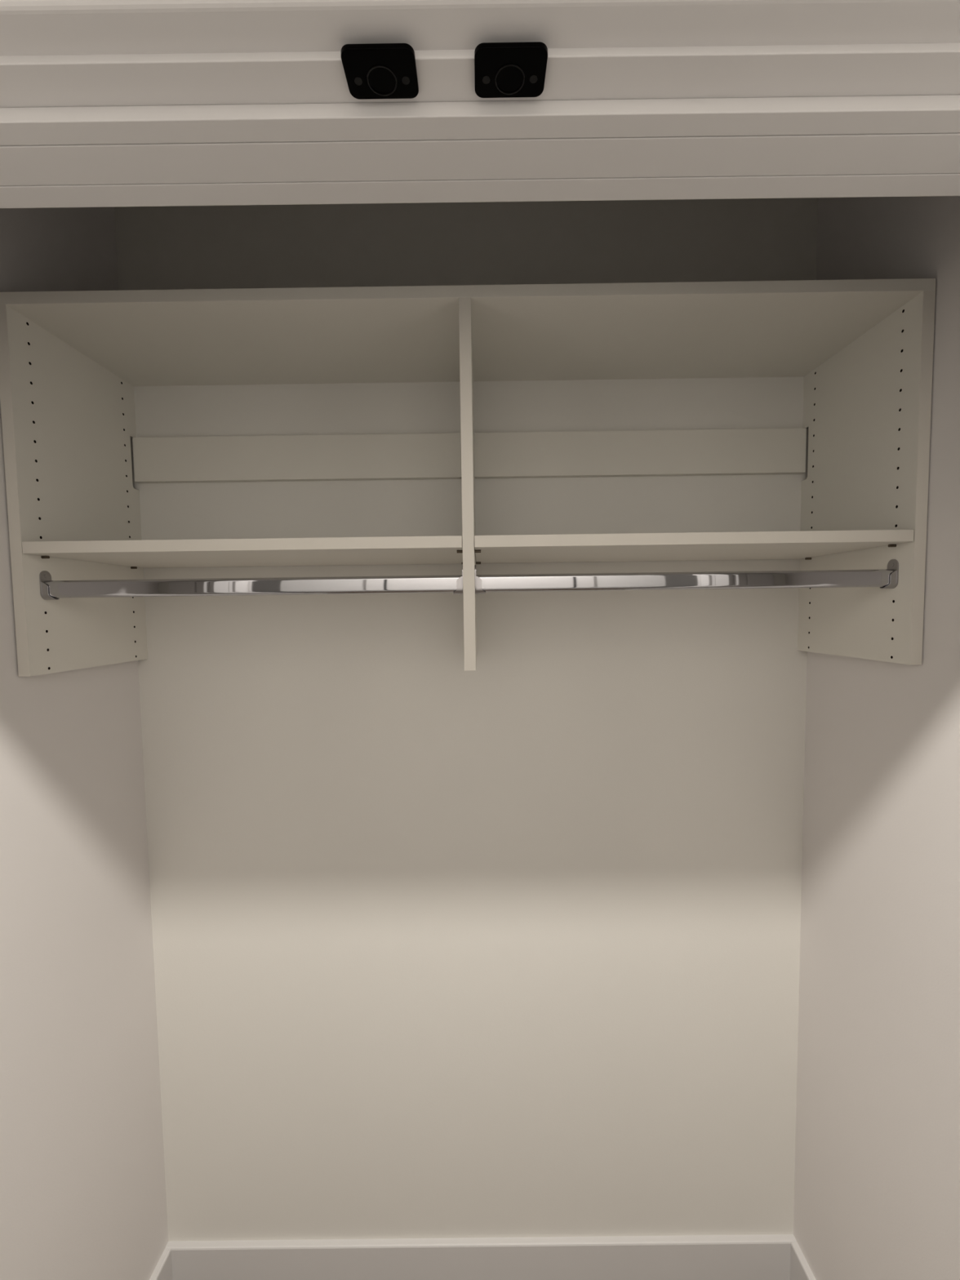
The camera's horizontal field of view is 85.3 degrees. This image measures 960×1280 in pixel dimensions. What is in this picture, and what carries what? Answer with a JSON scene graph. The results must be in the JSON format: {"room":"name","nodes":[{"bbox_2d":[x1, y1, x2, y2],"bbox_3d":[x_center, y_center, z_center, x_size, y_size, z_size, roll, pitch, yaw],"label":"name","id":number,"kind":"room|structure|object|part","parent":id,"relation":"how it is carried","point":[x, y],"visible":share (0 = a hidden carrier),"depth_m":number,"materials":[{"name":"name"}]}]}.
{"room":"closet","nodes":[
{"label":"closet","id":0,"kind":"room"},
{"bbox_2d":[0,206,168,1279],"bbox_3d":[-0.814,0.235,0.862,0.100,2.743,0.632,-1,3,0],"label":"wall","id":1,"kind":"structure","parent":0,"point":[82,1182],"depth_m":0.97,"materials":[{"name":"paint"}]},
{"bbox_2d":[149,1248,172,1279],"bbox_3d":[-0.740,1.533,0.932,0.015,0.142,0.617,-1,3,0],"label":"baseboard","id":2,"kind":"structure","parent":1,"relation":"attached to","point":[163,1269],"depth_m":1.22,"materials":[{"name":"white paint"}]},
{"bbox_2d":[114,197,817,1240],"bbox_3d":[-0.015,0.203,1.226,1.698,2.743,0.100,-1,3,0],"label":"wall","id":3,"kind":"structure","parent":0,"point":[508,946],"depth_m":1.19,"materials":[{"name":"paint"}]},
{"bbox_2d":[0,278,936,676],"bbox_3d":[-0.021,-0.265,0.995,1.492,0.613,0.306,-1,3,0],"label":"organizer","id":4,"kind":"object","parent":3,"relation":"attached to","point":[72,362],"visible":0.95,"depth_m":0.95,"materials":[{"name":"beige laminate"}]},
{"bbox_2d":[39,570,59,599],"bbox_3d":[-0.738,-0.094,0.895,0.018,0.050,0.022,-1,3,0],"label":"socket","id":5,"kind":"object","parent":4,"relation":"attached to","point":[44,575],"depth_m":0.89,"materials":[{"name":"silver metal"}]},
{"bbox_3d":[-0.758,-0.245,0.998,0.019,0.594,0.305,-1,3,0],"label":"panel","id":6,"kind":"part","parent":4,"relation":"part of","materials":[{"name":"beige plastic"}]},
{"bbox_2d":[22,535,462,568],"bbox_3d":[-0.388,-0.165,1.000,0.717,0.019,0.304,-1,3,0],"label":"closet shelf","id":7,"kind":"object","parent":4,"relation":"on","point":[385,550],"visible":0.87,"depth_m":0.86,"materials":[{"name":"beige laminate"}]},
{"bbox_2d":[44,574,462,598],"bbox_3d":[-0.387,-0.092,0.894,0.714,0.030,0.015,-1,3,0],"label":"closet rod","id":8,"kind":"object","parent":4,"relation":"attached to","point":[395,584],"visible":1,"depth_m":0.89,"materials":[{"name":"silver metal"}]},
{"bbox_2d":[453,564,462,594],"bbox_3d":[-0.037,-0.103,0.893,0.018,0.050,0.022,-1,3,0],"label":"socket","id":9,"kind":"object","parent":4,"relation":"attached to","point":[459,590],"depth_m":0.88,"materials":[{"name":"silver metal"}]},
{"bbox_3d":[-0.025,-0.561,0.978,1.492,0.019,0.306,-1,3,0],"label":"panel","id":10,"kind":"part","parent":4,"relation":"part of","materials":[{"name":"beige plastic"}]},
{"bbox_3d":[-0.023,-0.400,1.132,1.452,0.094,0.016,-1,3,0],"label":"mounting rail","id":11,"kind":"part","parent":4,"relation":"part of","materials":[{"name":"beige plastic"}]},
{"bbox_3d":[-0.020,-0.255,0.996,0.019,0.594,0.305,-1,3,0],"label":"divider panel","id":12,"kind":"part","parent":4,"relation":"part of","materials":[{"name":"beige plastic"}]},
{"bbox_2d":[474,564,485,594],"bbox_3d":[0.000,-0.104,0.893,0.018,0.050,0.022,-1,3,0],"label":"socket","id":13,"kind":"object","parent":4,"relation":"attached to","point":[478,589],"depth_m":0.88,"materials":[{"name":"silver metal"}]},
{"bbox_2d":[475,568,894,592],"bbox_3d":[0.349,-0.101,0.893,0.711,0.030,0.015,-1,3,0],"label":"closet rod","id":14,"kind":"object","parent":4,"relation":"attached to","point":[878,577],"visible":1,"depth_m":0.89,"materials":[{"name":"silver metal"}]},
{"bbox_2d":[474,529,913,563],"bbox_3d":[0.348,-0.174,0.999,0.714,0.019,0.304,-1,3,0],"label":"closet shelf","id":15,"kind":"object","parent":4,"relation":"on","point":[744,545],"visible":0.94,"depth_m":0.86,"materials":[{"name":"beige laminate"}]},
{"bbox_3d":[0.715,-0.265,0.995,0.019,0.594,0.305,-1,3,0],"label":"panel","id":16,"kind":"part","parent":4,"relation":"part of","materials":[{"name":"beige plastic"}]},
{"bbox_2d":[879,559,898,588],"bbox_3d":[0.699,-0.113,0.892,0.018,0.050,0.022,-1,3,0],"label":"socket","id":17,"kind":"object","parent":4,"relation":"attached to","point":[886,563],"depth_m":0.88,"materials":[{"name":"silver metal"}]},
{"bbox_2d":[164,1234,796,1279],"bbox_3d":[0.002,1.504,1.246,1.498,0.142,0.015,-1,3,0],"label":"baseboard","id":18,"kind":"structure","parent":3,"relation":"attached to","point":[766,1256],"depth_m":1.24,"materials":[{"name":"white paint"}]},
{"bbox_2d":[793,195,959,1279],"bbox_3d":[0.783,0.214,0.859,0.100,2.743,0.632,-1,3,0],"label":"wall","id":19,"kind":"structure","parent":0,"point":[877,1176],"depth_m":0.93,"materials":[{"name":"paint"}]},
{"bbox_2d":[790,1241,815,1279],"bbox_3d":[0.743,1.513,0.929,0.015,0.142,0.617,-1,3,0],"label":"baseboard","id":20,"kind":"structure","parent":19,"relation":"attached to","point":[800,1269],"depth_m":1.21,"materials":[{"name":"white paint"}]},
{"bbox_3d":[0.027,0.246,0.483,3.060,2.743,0.125,-1,3,0],"label":"wall","id":21,"kind":"structure","parent":0,"visible":0},
{"bbox_2d":[340,43,418,99],"bbox_3d":[-0.076,-0.436,0.401,0.055,0.005,0.038,-1,3,0],"label":"plate","id":22,"kind":"object","parent":21,"relation":"attached to","point":[371,70],"visible":1,"depth_m":0.40,"materials":[{"name":"black plastic"}]},
{"bbox_2d":[0,0,959,56],"bbox_3d":[-0.028,-0.485,0.372,1.426,0.083,0.035,-1,3,0],"label":"trim","id":23,"kind":"structure","parent":21,"relation":"attached to","point":[27,27],"depth_m":0.38,"materials":[{"name":"white paint"}]},
{"bbox_2d":[0,42,959,107],"bbox_3d":[-0.028,-0.476,0.453,1.306,0.069,0.124,-1,3,0],"label":"trim","id":24,"kind":"structure","parent":21,"relation":"attached to","point":[901,68],"depth_m":0.41,"materials":[{"name":"white paint"}]},
{"bbox_2d":[0,133,959,186],"bbox_3d":[-0.027,-0.437,0.469,1.306,0.013,0.041,-1,3,0],"label":"trim","id":25,"kind":"structure","parent":21,"relation":"attached to","point":[908,153],"depth_m":0.47,"materials":[{"name":"white paint"}]},
{"bbox_2d":[0,94,959,145],"bbox_3d":[-0.027,-0.435,0.437,1.306,0.013,0.022,-1,3,0],"label":"trim","id":26,"kind":"structure","parent":21,"relation":"attached to","point":[940,113],"depth_m":0.43,"materials":[{"name":"white paint"}]},
{"bbox_2d":[0,173,959,208],"bbox_3d":[-0.027,-0.439,0.503,1.306,0.013,0.027,-1,3,0],"label":"trim","id":27,"kind":"structure","parent":21,"relation":"attached to","point":[933,184],"depth_m":0.50,"materials":[{"name":"white paint"}]},
{"bbox_2d":[474,41,547,97],"bbox_3d":[0.023,-0.437,0.401,0.055,0.005,0.038,-1,3,0],"label":"plate","id":28,"kind":"object","parent":21,"relation":"attached to","point":[501,69],"visible":1,"depth_m":0.40,"materials":[{"name":"black plastic"}]}
]}

